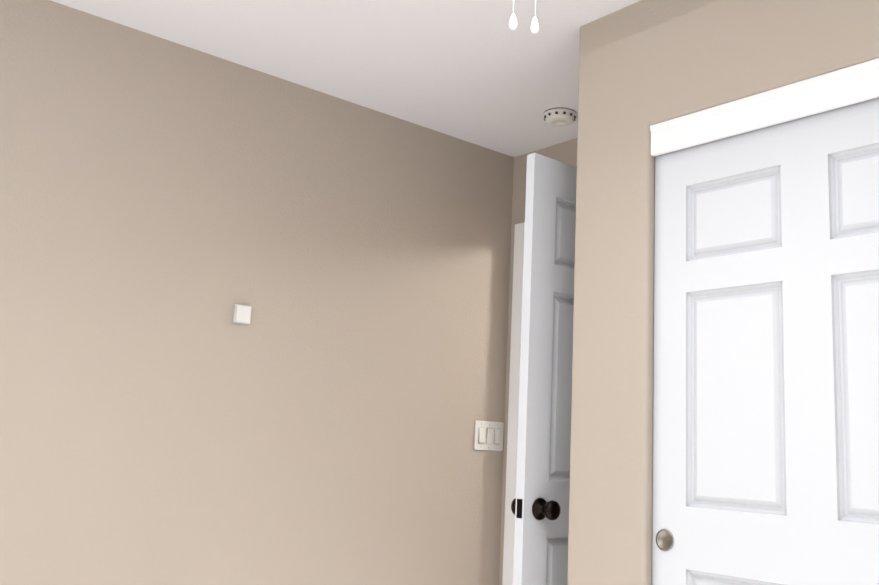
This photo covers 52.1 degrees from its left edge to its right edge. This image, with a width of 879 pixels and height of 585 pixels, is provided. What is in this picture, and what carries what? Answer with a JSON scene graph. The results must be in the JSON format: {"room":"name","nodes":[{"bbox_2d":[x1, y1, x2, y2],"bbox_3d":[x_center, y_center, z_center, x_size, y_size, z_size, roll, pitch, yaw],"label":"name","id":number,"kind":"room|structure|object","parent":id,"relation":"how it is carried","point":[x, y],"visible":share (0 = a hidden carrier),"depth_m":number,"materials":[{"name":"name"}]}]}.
{"room":"bedroom","nodes":[
{"label":"bedroom","id":0,"kind":"room"},
{"bbox_2d":[0,0,513,584],"bbox_3d":[-0.491,0.437,3.403,4.840,2.540,0.120,11,-13,-39],"label":"wall","id":1,"kind":"structure","parent":0,"point":[164,208],"depth_m":3.17,"materials":[{"name":"paint"}]},
{"bbox_2d":[232,304,251,324],"bbox_3d":[-0.698,0.077,3.185,0.064,0.068,0.018,11,-13,-39],"label":"switch","id":2,"kind":"object","parent":1,"relation":"attached to","point":[241,314],"visible":1,"depth_m":3.17,"materials":[{"name":"white plastic"}]},
{"bbox_2d":[474,420,503,450],"bbox_3d":[0.216,0.620,3.888,0.166,0.124,0.012,11,-13,-39],"label":"light switch","id":3,"kind":"object","parent":1,"relation":"attached to","point":[488,435],"visible":1,"depth_m":3.88,"materials":[{"name":"white plastic"}]},
{"bbox_2d":[51,0,640,156],"bbox_3d":[0.732,-1.007,2.248,4.840,0.120,3.740,11,-13,-39],"label":"ceiling","id":4,"kind":"structure","parent":0,"point":[479,73],"depth_m":3.11,"materials":[{"name":"white paint"}]},
{"bbox_2d":[509,0,538,33],"bbox_3d":[0.175,-0.758,1.814,1.023,0.575,1.002,11,-13,-39],"label":"fan","id":5,"kind":"object","parent":4,"relation":"hanging from","point":[534,26],"visible":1,"depth_m":1.70,"materials":[{"name":"white plastic"}]},
{"bbox_2d":[543,107,576,126],"bbox_3d":[0.483,-0.699,3.610,0.132,0.040,0.132,11,-13,-39],"label":"smoke detector","id":6,"kind":"object","parent":4,"relation":"attached to","point":[559,116],"visible":1,"depth_m":3.57,"materials":[{"name":"white plastic"}]},
{"bbox_2d":[499,138,576,584],"bbox_3d":[1.455,0.403,2.670,0.120,2.540,3.740,11,-13,-39],"label":"wall","id":7,"kind":"structure","parent":0,"point":[565,152],"depth_m":4.01,"materials":[{"name":"paint"}]},
{"bbox_2d":[502,222,524,584],"bbox_3d":[0.653,0.689,3.571,0.134,2.112,0.973,11,-13,-39],"label":"door frame","id":8,"kind":"structure","parent":7,"relation":"attached to","point":[511,464],"depth_m":3.92,"materials":[{"name":"white wood"}]},
{"bbox_2d":[511,153,576,584],"bbox_3d":[0.554,0.611,2.976,0.808,2.030,0.173,11,-13,-39],"label":"entry door","id":9,"kind":"structure","parent":7,"relation":"in","point":[540,506],"depth_m":2.82,"materials":[{"name":"white paint"}]},
{"bbox_2d":[567,0,878,584],"bbox_3d":[1.226,0.236,1.782,0.140,2.540,2.451,11,-13,-39],"label":"wall","id":10,"kind":"structure","parent":0,"point":[644,65],"depth_m":2.56,"materials":[{"name":"paint"}]},
{"bbox_2d":[650,58,878,156],"bbox_3d":[1.221,-0.524,1.940,0.094,0.088,1.802,11,-13,-39],"label":"track rail","id":11,"kind":"object","parent":10,"relation":"attached to","point":[851,85],"visible":1,"depth_m":2.31,"materials":[{"name":"white wood"}]},
{"bbox_2d":[652,97,878,584],"bbox_3d":[0.878,0.512,2.104,0.038,1.950,0.899,11,-13,-39],"label":"closet door","id":12,"kind":"structure","parent":10,"relation":"in","point":[766,381],"depth_m":2.24,"materials":[{"name":"white paint"}]}
]}

